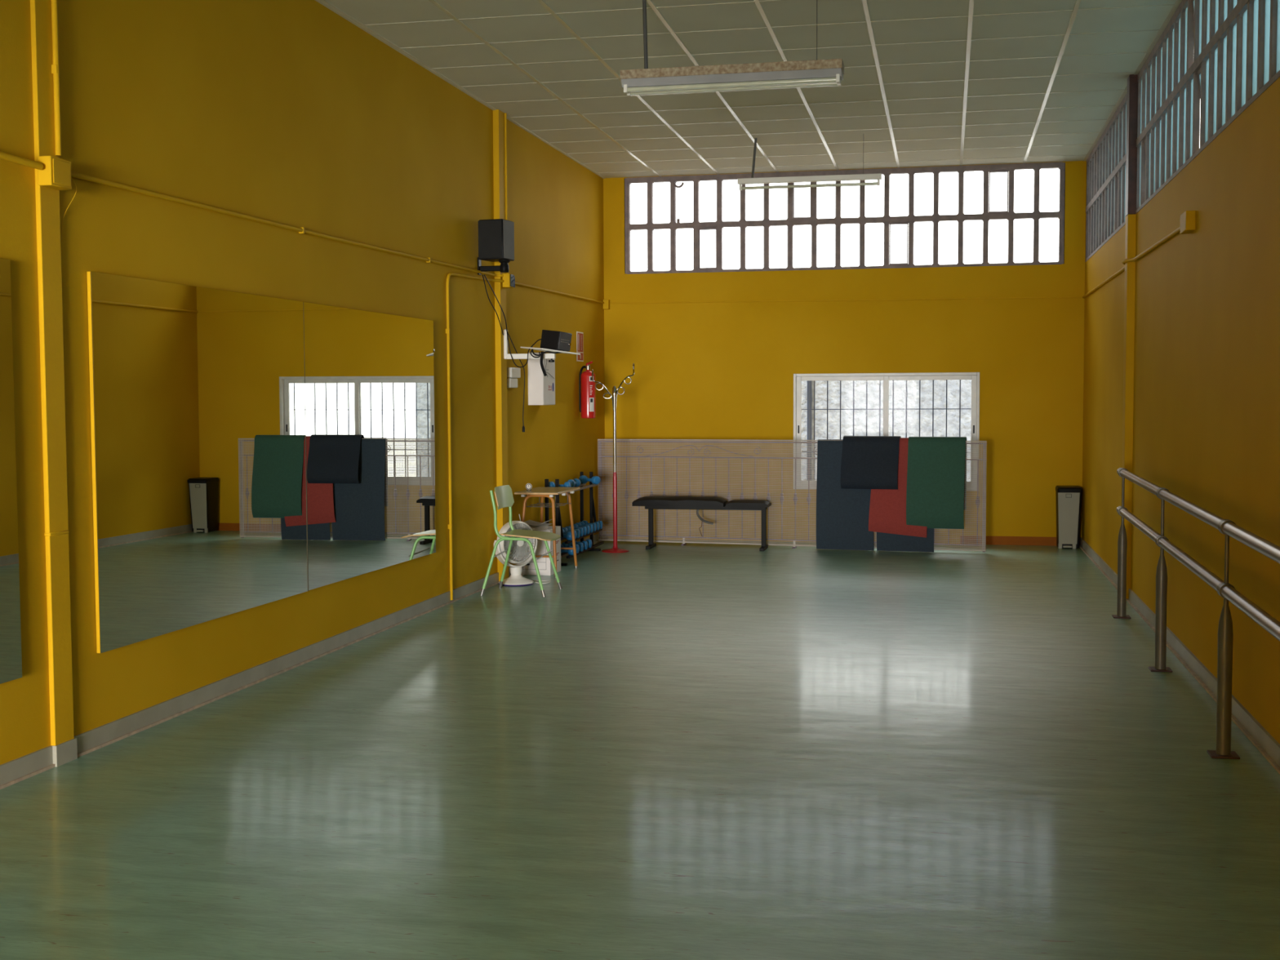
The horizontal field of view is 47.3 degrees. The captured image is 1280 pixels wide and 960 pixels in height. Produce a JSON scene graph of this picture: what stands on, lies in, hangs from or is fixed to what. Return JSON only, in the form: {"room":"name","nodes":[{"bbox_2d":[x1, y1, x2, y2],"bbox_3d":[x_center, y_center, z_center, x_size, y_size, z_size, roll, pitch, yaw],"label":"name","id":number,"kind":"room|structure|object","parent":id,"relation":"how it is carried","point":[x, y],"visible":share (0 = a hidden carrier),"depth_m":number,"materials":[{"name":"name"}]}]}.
{"room":"dance studio","nodes":[
{"label":"dance studio","id":0,"kind":"room"},
{"bbox_2d":[0,0,605,764],"bbox_3d":[-2.981,-0.580,3.589,0.250,3.828,24.263,0,3,12],"label":"wall","id":1,"kind":"structure","parent":0,"point":[291,113],"depth_m":7.83,"materials":[{"name":"yellow paint"}]},
{"bbox_2d":[0,257,22,684],"bbox_3d":[-2.627,0.021,4.593,0.022,1.606,2.100,0,3,12],"label":"wall mirror","id":2,"kind":"object","parent":1,"relation":"attached to","point":[11,658],"visible":1,"depth_m":5.57,"materials":[{"name":"yellow mirror"}]},
{"bbox_2d":[0,151,43,169],"bbox_3d":[-2.691,-1.159,4.165,0.040,0.072,3.171,0,3,12],"label":"conduit","id":3,"kind":"object","parent":1,"relation":"attached to","point":[4,156],"visible":1,"depth_m":5.58,"materials":[{"name":"yellow paint"}]},
{"bbox_2d":[30,0,77,767],"bbox_3d":[-2.354,-0.711,5.845,0.033,3.728,0.140,0,3,12],"label":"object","id":4,"kind":"structure","parent":1,"relation":"attached to","point":[64,750],"depth_m":5.85,"materials":[{"name":"yellow paint"}]},
{"bbox_2d":[37,155,71,190],"bbox_3d":[-2.320,-1.217,5.798,0.064,0.115,0.140,0,3,12],"label":"junction box","id":5,"kind":"object","parent":1,"relation":"attached to","point":[55,173],"visible":1,"depth_m":5.75,"materials":[{"name":"yellow paint"}]},
{"bbox_2d":[51,0,61,155],"bbox_3d":[-2.336,-1.936,5.816,0.031,1.278,0.024,0,3,12],"label":"conduit","id":6,"kind":"object","parent":1,"relation":"attached to","point":[55,67],"visible":1,"depth_m":5.83,"materials":[{"name":"yellow paint"}]},
{"bbox_2d":[86,271,435,653],"bbox_3d":[-1.864,-0.183,8.136,0.030,1.606,4.080,0,3,12],"label":"wall mirror","id":7,"kind":"object","parent":1,"relation":"attached to","point":[248,451],"visible":1,"depth_m":7.39,"materials":[{"name":"yellow mirror"}]},
{"bbox_2d":[71,171,503,276],"bbox_3d":[-1.725,-1.431,8.757,0.067,0.062,5.831,0,3,13],"label":"conduit","id":8,"kind":"object","parent":1,"relation":"attached to","point":[301,230],"visible":1,"depth_m":7.52,"materials":[{"name":"yellow metal"}]},
{"bbox_2d":[60,177,76,239],"bbox_3d":[-2.328,-1.099,5.945,0.007,0.291,0.096,1,4,27],"label":"loose wire","id":9,"kind":"object","parent":8,"relation":"hanging from","point":[72,178],"visible":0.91,"depth_m":5.94,"materials":[{"name":"yellow paint"}]},
{"bbox_2d":[0,530,607,789],"bbox_3d":[-2.846,1.242,3.641,0.027,0.087,23.811,0,3,12],"label":"baseboard","id":10,"kind":"structure","parent":1,"relation":"attached to","point":[15,771],"depth_m":7.23,"materials":[{"name":"grey plastic"}]},
{"bbox_2d":[445,272,504,599],"bbox_3d":[-1.234,-0.359,11.059,0.060,2.386,1.234,1,3,14],"label":"conduit","id":11,"kind":"object","parent":1,"relation":"attached to","point":[447,330],"visible":1,"depth_m":10.47,"materials":[{"name":"yellow metal"}]},
{"bbox_2d":[477,257,510,275],"bbox_3d":[-1.107,-1.627,11.108,0.250,0.130,0.090,0,3,12],"label":"bracket","id":12,"kind":"object","parent":1,"relation":"attached to","point":[504,267],"visible":0.94,"depth_m":11.09,"materials":[{"name":"black metal"}]},
{"bbox_2d":[482,274,503,335],"bbox_3d":[-1.123,-1.353,11.329,0.042,0.445,0.408,1,3,17],"label":"cable","id":13,"kind":"object","parent":12,"relation":"hanging from","point":[482,274],"visible":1,"depth_m":11.25,"materials":[{"name":"black plastic"}]},
{"bbox_2d":[484,274,508,340],"bbox_3d":[-1.095,-1.335,11.334,0.050,0.485,0.410,1,3,20],"label":"cable","id":14,"kind":"object","parent":12,"relation":"hanging from","point":[484,274],"visible":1,"depth_m":11.32,"materials":[{"name":"black plastic"}]},
{"bbox_2d":[478,218,514,262],"bbox_3d":[-1.089,-1.816,11.076,0.208,0.300,0.212,1,3,20],"label":"loudspeaker","id":15,"kind":"object","parent":12,"relation":"attached to","point":[495,236],"visible":0.98,"depth_m":10.99,"materials":[{"name":"black plastic"}]},
{"bbox_2d":[478,219,502,258],"bbox_3d":[-1.127,-1.810,10.985,0.194,0.284,0.014,1,3,20],"label":"grille","id":16,"kind":"object","parent":15,"relation":"attached to","point":[490,231],"depth_m":10.98,"materials":[{"name":"fabric"}]},
{"bbox_2d":[493,109,508,581],"bbox_3d":[-1.105,-1.044,11.618,0.050,3.728,0.152,0,3,12],"label":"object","id":17,"kind":"structure","parent":1,"relation":"attached to","point":[499,175],"depth_m":11.56,"materials":[{"name":"yellow paint"}]},
{"bbox_2d":[504,112,508,273],"bbox_3d":[-1.069,-2.276,11.625,0.030,1.268,0.024,0,3,12],"label":"conduit","id":18,"kind":"object","parent":1,"relation":"attached to","point":[505,113],"visible":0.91,"depth_m":11.60,"materials":[{"name":"yellow paint"}]},
{"bbox_2d":[502,273,515,288],"bbox_3d":[-1.034,-1.579,11.586,0.083,0.110,0.120,0,3,12],"label":"junction box","id":19,"kind":"object","parent":1,"relation":"attached to","point":[508,278],"visible":1,"depth_m":11.53,"materials":[{"name":"yellow paint"}]},
{"bbox_2d":[506,367,520,387],"bbox_3d":[-1.048,-0.834,11.901,0.045,0.162,0.373,0,3,12],"label":"wall sockets","id":20,"kind":"object","parent":1,"relation":"attached to","point":[513,373],"visible":0.92,"depth_m":11.87,"materials":[{"name":"white plastic"}]},
{"bbox_2d":[528,352,555,404],"bbox_3d":[-0.848,-0.871,12.614,0.138,0.447,0.385,0,3,12],"label":"wall box","id":21,"kind":"object","parent":1,"relation":"attached to","point":[541,388],"visible":0.73,"depth_m":12.44,"materials":[{"name":"white metal"}]},
{"bbox_2d":[503,328,580,362],"bbox_3d":[-0.788,-1.064,11.556,0.442,0.268,0.504,-2,4,-33],"label":"shelf bracket","id":22,"kind":"object","parent":1,"relation":"attached to","point":[506,356],"visible":0.83,"depth_m":11.56,"materials":[{"name":"white metal"}]},
{"bbox_2d":[507,333,524,431],"bbox_3d":[-0.993,-0.787,11.649,0.172,0.814,0.024,-3,4,-37],"label":"cable","id":23,"kind":"object","parent":22,"relation":"hanging from","point":[523,427],"visible":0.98,"depth_m":11.69,"materials":[{"name":"black plastic"}]},
{"bbox_2d":[507,336,541,367],"bbox_3d":[-0.902,-1.030,11.509,0.331,0.290,0.129,0,3,12],"label":"cable","id":24,"kind":"object","parent":22,"relation":"hanging from","point":[508,336],"visible":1,"depth_m":11.50,"materials":[{"name":"black plastic"}]},
{"bbox_2d":[529,346,565,376],"bbox_3d":[-0.720,-0.928,11.436,0.278,0.231,0.057,0,3,5],"label":"cable","id":25,"kind":"object","parent":22,"relation":"hanging from","point":[540,354],"visible":1,"depth_m":11.43,"materials":[{"name":"black plastic"}]},
{"bbox_2d":[540,329,572,351],"bbox_3d":[-0.659,-1.098,11.516,0.193,0.171,0.179,2,4,32],"label":"radio","id":26,"kind":"object","parent":22,"relation":"on","point":[550,340],"visible":0.98,"depth_m":11.45,"materials":[{"name":"black plastic"}]},
{"bbox_2d":[515,282,604,303],"bbox_3d":[-0.738,-1.709,13.359,0.020,0.054,3.440,0,3,12],"label":"conduit","id":27,"kind":"object","parent":1,"relation":"attached to","point":[516,283],"visible":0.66,"depth_m":13.27,"materials":[{"name":"yellow paint"}]},
{"bbox_2d":[576,331,583,361],"bbox_3d":[-0.580,-1.291,14.158,0.009,0.285,0.250,0,3,12],"label":"sign","id":28,"kind":"object","parent":1,"relation":"attached to","point":[580,335],"visible":0.99,"depth_m":14.14,"materials":[{"name":"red plastic"}]},
{"bbox_2d":[579,360,595,418],"bbox_3d":[-0.511,-0.871,14.104,0.169,0.551,0.146,0,3,0],"label":"fire extinguisher","id":29,"kind":"object","parent":1,"relation":"attached to","point":[588,393],"visible":1,"depth_m":14.05,"materials":[{"name":"red metal"}]},
{"bbox_2d":[603,299,609,309],"bbox_3d":[-0.347,-1.811,15.083,0.060,0.100,0.070,0,3,12],"label":"junction box","id":30,"kind":"object","parent":1,"relation":"attached to","point":[606,302],"visible":1,"depth_m":15.05,"materials":[{"name":"yellow paint"}]},
{"bbox_2d":[0,538,1279,959],"bbox_3d":[-0.540,1.348,3.189,5.458,0.100,24.261,0,3,12],"label":"floor","id":31,"kind":"structure","parent":0,"point":[670,751],"depth_m":5.46,"materials":[{"name":"green laminate"}]},
{"bbox_2d":[493,520,537,586],"bbox_3d":[-0.982,0.573,11.556,0.280,0.505,0.346,0,3,11],"label":"fan","id":32,"kind":"object","parent":31,"relation":"on","point":[520,553],"visible":0.66,"depth_m":11.51,"materials":[{"name":"white plastic"}]},
{"bbox_2d":[503,523,534,561],"bbox_3d":[-0.947,0.493,11.513,0.305,0.305,0.022,-3,4,-42],"label":"grille","id":33,"kind":"object","parent":32,"relation":"attached to","point":[520,551],"depth_m":11.54,"materials":[{"name":"white plastic"}]},
{"bbox_2d":[480,484,562,597],"bbox_3d":[-0.891,0.452,11.065,0.527,0.808,0.500,0,3,12],"label":"chair","id":34,"kind":"object","parent":31,"relation":"on","point":[503,494],"visible":1,"depth_m":11.02,"materials":[{"name":"green metal"}]},
{"bbox_2d":[519,514,550,583],"bbox_3d":[-0.870,0.552,11.791,0.119,0.522,0.514,-2,4,-32],"label":"power cord","id":35,"kind":"object","parent":31,"relation":"on","point":[519,514],"visible":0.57,"depth_m":11.74,"materials":[{"name":"white plastic"}]},
{"bbox_2d":[520,525,560,575],"bbox_3d":[-0.835,0.581,12.268,0.257,0.407,0.370,0,3,12],"label":"carton","id":36,"kind":"object","parent":31,"relation":"on","point":[544,566],"visible":0.51,"depth_m":12.12,"materials":[{"name":"white cardboard"}]},
{"bbox_2d":[524,519,552,527],"bbox_3d":[-0.863,0.362,12.266,0.200,0.054,0.260,0,3,12],"label":"paper sheets","id":37,"kind":"object","parent":36,"relation":"on","point":[530,522],"visible":0.83,"depth_m":12.28,"materials":[{"name":"white paper"}]},
{"bbox_2d":[514,486,579,577],"bbox_3d":[-0.774,0.431,12.323,0.373,0.700,0.723,0,3,12],"label":"school desk","id":38,"kind":"object","parent":31,"relation":"on","point":[542,492],"visible":0.87,"depth_m":12.14,"materials":[{"name":"laminate"}]},
{"bbox_2d":[525,483,532,490],"bbox_3d":[-0.927,0.058,12.189,0.056,0.062,0.027,0,3,2],"label":"alarm clock","id":39,"kind":"object","parent":38,"relation":"on","point":[528,486],"visible":1,"depth_m":12.18,"materials":[{"name":"white plastic"}]},
{"bbox_2d":[525,492,571,507],"bbox_3d":[-0.776,0.163,12.308,0.300,0.103,0.406,0,3,12],"label":"wire basket","id":40,"kind":"object","parent":38,"relation":"on","point":[562,493],"depth_m":12.30,"materials":[{"name":"grey metal"}]},
{"bbox_2d":[544,471,604,565],"bbox_3d":[-0.595,0.336,13.453,0.229,0.760,1.333,0,3,12],"label":"dumbbell rack","id":41,"kind":"object","parent":31,"relation":"on","point":[592,508],"visible":0.58,"depth_m":13.67,"materials":[{"name":"black metal"}]},
{"bbox_2d":[548,481,571,487],"bbox_3d":[-0.714,0.055,12.944,0.204,0.080,0.080,0,3,12],"label":"dumbbell","id":42,"kind":"object","parent":41,"relation":"on","point":[551,484],"visible":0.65,"depth_m":12.92,"materials":[{"name":"blue plastic"}]},
{"bbox_2d":[560,531,572,540],"bbox_3d":[-0.692,0.493,12.893,0.204,0.080,0.080,0,3,12],"label":"dumbbell","id":43,"kind":"object","parent":41,"relation":"on","point":[568,536],"visible":0.35,"depth_m":12.85,"materials":[{"name":"blue plastic"}]},
{"bbox_2d":[560,546,573,555],"bbox_3d":[-0.676,0.623,12.897,0.204,0.080,0.080,0,3,12],"label":"dumbbell","id":44,"kind":"object","parent":41,"relation":"on","point":[570,552],"visible":0.3,"depth_m":12.86,"materials":[{"name":"blue plastic"}]},
{"bbox_2d":[560,544,579,553],"bbox_3d":[-0.644,0.614,13.053,0.204,0.080,0.080,0,3,12],"label":"dumbbell","id":45,"kind":"object","parent":41,"relation":"on","point":[577,547],"visible":0.35,"depth_m":13.02,"materials":[{"name":"blue plastic"}]},
{"bbox_2d":[563,530,577,538],"bbox_3d":[-0.666,0.486,13.017,0.204,0.080,0.080,0,3,12],"label":"dumbbell","id":46,"kind":"object","parent":41,"relation":"on","point":[575,531],"visible":0.21,"depth_m":12.98,"materials":[{"name":"blue plastic"}]},
{"bbox_2d":[562,528,580,537],"bbox_3d":[-0.640,0.479,13.141,0.204,0.080,0.080,0,3,12],"label":"dumbbell","id":47,"kind":"object","parent":41,"relation":"on","point":[578,531],"visible":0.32,"depth_m":13.11,"materials":[{"name":"blue plastic"}]},
{"bbox_2d":[561,542,583,551],"bbox_3d":[-0.611,0.605,13.210,0.204,0.080,0.080,0,3,12],"label":"dumbbell","id":48,"kind":"object","parent":41,"relation":"on","point":[580,544],"visible":0.54,"depth_m":13.19,"materials":[{"name":"blue plastic"}]},
{"bbox_2d":[562,527,583,536],"bbox_3d":[-0.614,0.472,13.265,0.204,0.080,0.080,0,3,12],"label":"dumbbell","id":49,"kind":"object","parent":41,"relation":"on","point":[565,529],"visible":0.4,"depth_m":13.24,"materials":[{"name":"blue plastic"}]},
{"bbox_2d":[567,478,580,487],"bbox_3d":[-0.607,0.030,13.380,0.080,0.080,0.204,1,3,16],"label":"dumbbell","id":50,"kind":"object","parent":41,"relation":"on","point":[575,482],"visible":0.84,"depth_m":13.41,"materials":[{"name":"blue plastic"}]},
{"bbox_2d":[565,526,586,535],"bbox_3d":[-0.588,0.465,13.389,0.204,0.080,0.080,0,3,12],"label":"dumbbell","id":51,"kind":"object","parent":41,"relation":"on","point":[584,528],"visible":0.44,"depth_m":13.36,"materials":[{"name":"blue plastic"}]},
{"bbox_2d":[567,541,587,549],"bbox_3d":[-0.578,0.596,13.366,0.204,0.080,0.080,0,3,12],"label":"dumbbell","id":52,"kind":"object","parent":41,"relation":"on","point":[585,543],"visible":0.36,"depth_m":13.33,"materials":[{"name":"blue plastic"}]},
{"bbox_2d":[568,524,590,533],"bbox_3d":[-0.562,0.458,13.513,0.204,0.080,0.080,0,3,12],"label":"dumbbell","id":53,"kind":"object","parent":41,"relation":"on","point":[588,526],"visible":0.44,"depth_m":13.48,"materials":[{"name":"blue plastic"}]},
{"bbox_2d":[573,524,593,533],"bbox_3d":[-0.536,0.450,13.637,0.204,0.080,0.080,0,3,12],"label":"dumbbell","id":54,"kind":"object","parent":41,"relation":"on","point":[591,526],"visible":0.44,"depth_m":13.61,"materials":[{"name":"blue plastic"}]},
{"bbox_2d":[575,539,592,547],"bbox_3d":[-0.545,0.587,13.523,0.204,0.080,0.080,0,3,12],"label":"dumbbell","id":55,"kind":"object","parent":41,"relation":"on","point":[589,541],"visible":0.35,"depth_m":13.48,"materials":[{"name":"blue plastic"}]},
{"bbox_2d":[575,522,596,531],"bbox_3d":[-0.510,0.443,13.762,0.204,0.080,0.080,0,3,12],"label":"dumbbell","id":56,"kind":"object","parent":41,"relation":"on","point":[579,524],"visible":0.41,"depth_m":13.74,"materials":[{"name":"blue plastic"}]},
{"bbox_2d":[578,475,600,484],"bbox_3d":[-0.480,-0.001,13.915,0.228,0.080,0.090,3,4,44],"label":"dumbbell","id":57,"kind":"object","parent":41,"relation":"on","point":[584,479],"visible":0.97,"depth_m":13.89,"materials":[{"name":"blue plastic"}]},
{"bbox_2d":[579,521,599,530],"bbox_3d":[-0.484,0.436,13.886,0.204,0.080,0.080,0,3,12],"label":"dumbbell","id":58,"kind":"object","parent":41,"relation":"on","point":[597,523],"visible":0.48,"depth_m":13.86,"materials":[{"name":"blue plastic"}]},
{"bbox_2d":[582,520,603,528],"bbox_3d":[-0.458,0.429,14.010,0.204,0.080,0.080,0,3,12],"label":"dumbbell","id":59,"kind":"object","parent":41,"relation":"on","point":[584,522],"visible":0.49,"depth_m":13.98,"materials":[{"name":"blue plastic"}]},
{"bbox_2d":[591,363,634,552],"bbox_3d":[-0.252,-0.213,13.949,0.339,1.797,0.271,-2,4,-32],"label":"coat stand","id":60,"kind":"object","parent":31,"relation":"on","point":[615,549],"visible":1,"depth_m":13.94,"materials":[{"name":"red paint"}]},
{"bbox_2d":[631,496,771,551],"bbox_3d":[0.601,0.412,14.214,1.320,0.510,0.320,0,3,12],"label":"bench","id":61,"kind":"object","parent":31,"relation":"on","point":[651,503],"visible":1,"depth_m":14.10,"materials":[{"name":"black leather"}]},
{"bbox_2d":[631,496,727,506],"bbox_3d":[0.390,0.203,14.236,0.895,0.092,0.280,0,3,12],"label":"cushion","id":62,"kind":"object","parent":61,"relation":"on","point":[646,501],"depth_m":14.12,"materials":[{"name":"black leather"}]},
{"bbox_2d":[725,499,771,507],"bbox_3d":[1.046,0.222,14.100,0.405,0.063,0.280,0,3,12],"label":"cushion","id":63,"kind":"object","parent":61,"relation":"on","point":[734,503],"depth_m":13.98,"materials":[{"name":"black leather"}]},
{"bbox_2d":[1055,485,1082,548],"bbox_3d":[4.143,0.359,14.131,0.237,0.592,0.303,0,3,12],"label":"pedal bin","id":64,"kind":"object","parent":31,"relation":"on","point":[1068,498],"visible":1,"depth_m":14.01,"materials":[{"name":"white plastic"}]},
{"bbox_2d":[1111,467,1279,759],"bbox_3d":[2.372,0.633,5.905,0.112,0.992,8.041,0,3,12],"label":"ballet barre","id":65,"kind":"object","parent":31,"relation":"on","point":[1224,589],"visible":1,"depth_m":6.10,"materials":[{"name":"metal"}]},
{"bbox_2d":[315,0,1194,178],"bbox_3d":[-0.558,-2.470,2.973,5.458,0.106,24.261,0,3,12],"label":"ceiling","id":66,"kind":"structure","parent":0,"point":[925,82],"depth_m":10.10,"materials":[{"name":"tile"}]},
{"bbox_2d":[619,0,844,96],"bbox_3d":[0.513,-2.459,8.193,1.245,0.531,0.170,0,3,12],"label":"ceiling light","id":67,"kind":"object","parent":66,"relation":"hanging from","point":[816,73],"visible":1,"depth_m":8.15,"materials":[{"name":"white paint"}]},
{"bbox_2d":[737,133,881,190],"bbox_3d":[1.466,-2.761,12.683,1.245,0.447,0.060,0,3,12],"label":"ceiling light","id":68,"kind":"object","parent":66,"relation":"hanging from","point":[863,176],"visible":1,"depth_m":12.68,"materials":[{"name":"white plastic"}]},
{"bbox_2d":[603,160,1086,543],"bbox_3d":[1.902,-1.238,14.789,5.458,3.828,0.200,0,3,12],"label":"wall","id":69,"kind":"structure","parent":0,"point":[725,371],"depth_m":14.67,"materials":[{"name":"yellow paint"}]},
{"bbox_2d":[597,439,986,551],"bbox_3d":[1.407,0.134,14.244,3.847,1.055,0.101,1,3,18],"label":"wall panel","id":70,"kind":"object","parent":69,"relation":"attached to","point":[649,456],"visible":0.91,"depth_m":14.38,"materials":[{"name":"beige wood"}]},
{"bbox_2d":[816,439,874,550],"bbox_3d":[1.977,0.140,14.021,0.555,1.055,0.145,1,3,18],"label":"exercise mat","id":71,"kind":"object","parent":70,"relation":"hanging from","point":[842,515],"visible":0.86,"depth_m":14.00,"materials":[{"name":"blue plastic"}]},
{"bbox_2d":[840,435,901,489],"bbox_3d":[2.197,-0.168,13.906,0.539,0.499,0.253,1,3,18],"label":"exercise mat","id":72,"kind":"object","parent":70,"relation":"hanging from","point":[868,462],"visible":0.97,"depth_m":13.83,"materials":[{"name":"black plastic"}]},
{"bbox_2d":[868,437,927,537],"bbox_3d":[2.477,0.068,13.836,0.602,0.934,0.209,1,3,18],"label":"exercise mat","id":73,"kind":"object","parent":70,"relation":"hanging from","point":[887,507],"visible":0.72,"depth_m":13.78,"materials":[{"name":"red plastic"}]},
{"bbox_2d":[876,528,933,552],"bbox_3d":[2.521,0.147,13.843,0.536,1.055,0.141,1,3,18],"label":"exercise mat","id":74,"kind":"object","parent":70,"relation":"hanging from","point":[885,541],"visible":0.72,"depth_m":13.81,"materials":[{"name":"blue plastic"}]},
{"bbox_2d":[906,436,966,528],"bbox_3d":[2.783,0.023,13.722,0.530,0.854,0.246,1,3,18],"label":"exercise mat","id":75,"kind":"object","parent":70,"relation":"hanging from","point":[935,471],"visible":1,"depth_m":13.65,"materials":[{"name":"green plastic"}]},
{"bbox_2d":[801,380,883,480],"bbox_3d":[2.067,-0.504,14.940,0.819,1.021,0.013,0,3,12],"label":"bars","id":76,"kind":"object","parent":69,"relation":"in","point":[814,409],"depth_m":14.91,"materials":[{"name":"grey metal"}]},
{"bbox_2d":[624,161,1065,274],"bbox_3d":[1.980,-2.598,14.613,4.365,0.983,0.083,0,3,12],"label":"window","id":77,"kind":"structure","parent":69,"relation":"in","point":[987,215],"depth_m":14.57,"materials":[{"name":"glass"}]},
{"bbox_2d":[609,296,1082,303],"bbox_3d":[1.969,-1.799,14.632,4.749,0.038,0.014,0,3,12],"label":"conduit","id":78,"kind":"object","parent":69,"relation":"attached to","point":[1059,296],"visible":1,"depth_m":14.61,"materials":[{"name":"yellow paint"}]},
{"bbox_2d":[793,372,979,490],"bbox_3d":[2.460,-0.487,14.658,1.835,1.168,0.112,0,3,12],"label":"window","id":79,"kind":"structure","parent":69,"relation":"in","point":[974,376],"depth_m":14.61,"materials":[{"name":"white metal"}]},
{"bbox_2d":[888,379,951,437],"bbox_3d":[2.828,-0.721,14.768,0.607,0.576,0.013,0,3,12],"label":"bars","id":80,"kind":"object","parent":69,"relation":"in","point":[893,409],"depth_m":14.76,"materials":[{"name":"grey metal"}]},
{"bbox_2d":[955,379,971,436],"bbox_3d":[3.251,-0.721,14.680,0.144,0.565,0.013,0,3,12],"label":"bars","id":81,"kind":"object","parent":69,"relation":"in","point":[959,408],"depth_m":14.68,"materials":[{"name":"grey metal"}]},
{"bbox_2d":[960,535,1079,546],"bbox_3d":[3.750,0.599,14.405,1.158,0.085,0.022,0,3,12],"label":"baseboard","id":82,"kind":"structure","parent":69,"relation":"attached to","point":[1002,540],"depth_m":14.40,"materials":[{"name":"orange paint"}]},
{"bbox_2d":[1081,76,1279,743],"bbox_3d":[1.976,-0.545,2.554,0.200,3.828,24.261,0,3,12],"label":"wall","id":83,"kind":"structure","parent":0,"point":[1206,394],"depth_m":7.54,"materials":[{"name":"yellow paint"}]},
{"bbox_2d":[1084,92,1127,262],"bbox_3d":[3.951,-2.479,12.246,0.088,0.973,3.718,0,3,12],"label":"window","id":84,"kind":"structure","parent":83,"relation":"in","point":[1105,209],"depth_m":12.33,"materials":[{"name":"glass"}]},
{"bbox_2d":[1120,74,1137,598],"bbox_3d":[3.517,-1.001,10.468,0.086,3.728,0.150,0,3,12],"label":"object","id":85,"kind":"structure","parent":83,"relation":"attached to","point":[1132,83],"depth_m":10.40,"materials":[{"name":"yellow paint"}]},
{"bbox_2d":[1082,226,1180,298],"bbox_3d":[3.633,-1.593,11.131,0.085,0.040,6.181,0,3,12],"label":"conduit","id":86,"kind":"object","parent":83,"relation":"attached to","point":[1176,231],"visible":0.79,"depth_m":10.05,"materials":[{"name":"yellow paint"}]},
{"bbox_2d":[1079,537,1279,774],"bbox_3d":[1.871,1.275,2.655,0.040,0.087,23.811,0,3,12],"label":"baseboard","id":87,"kind":"structure","parent":83,"relation":"attached to","point":[1268,747],"depth_m":7.52,"materials":[{"name":"grey plastic"}]},
{"bbox_2d":[1180,210,1195,234],"bbox_3d":[2.984,-1.403,7.962,0.050,0.105,0.200,0,3,12],"label":"junction box","id":88,"kind":"object","parent":83,"relation":"attached to","point":[1188,219],"visible":1,"depth_m":7.87,"materials":[{"name":"yellow paint"}]},
{"bbox_2d":[1135,0,1279,213],"bbox_3d":[2.849,-2.175,6.982,0.088,0.973,6.851,0,3,12],"label":"window","id":89,"kind":"structure","parent":83,"relation":"in","point":[1234,57],"depth_m":7.91,"materials":[{"name":"glass"}]},
{"label":"outside","id":90,"kind":"structure","parent":0,"visible":0},
{"bbox_3d":[2.545,0.972,12.218,80.000,0.100,84.811,0,3,12],"label":"ground","id":91,"kind":"structure","parent":90,"visible":0},
{"bbox_2d":[801,379,971,481],"bbox_3d":[-0.287,-0.565,19.686,9.380,2.250,0.400,0,3,12],"label":"wall","id":92,"kind":"structure","parent":91,"relation":"on","point":[940,385],"depth_m":18.75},
{"bbox_2d":[807,380,811,479],"bbox_3d":[2.190,-0.557,18.902,0.057,2.200,0.060,0,3,12],"label":"drainpipe","id":93,"kind":"object","parent":92,"relation":"attached to","point":[809,382],"visible":0.31,"depth_m":18.86,"materials":[{"name":"grey metal"}]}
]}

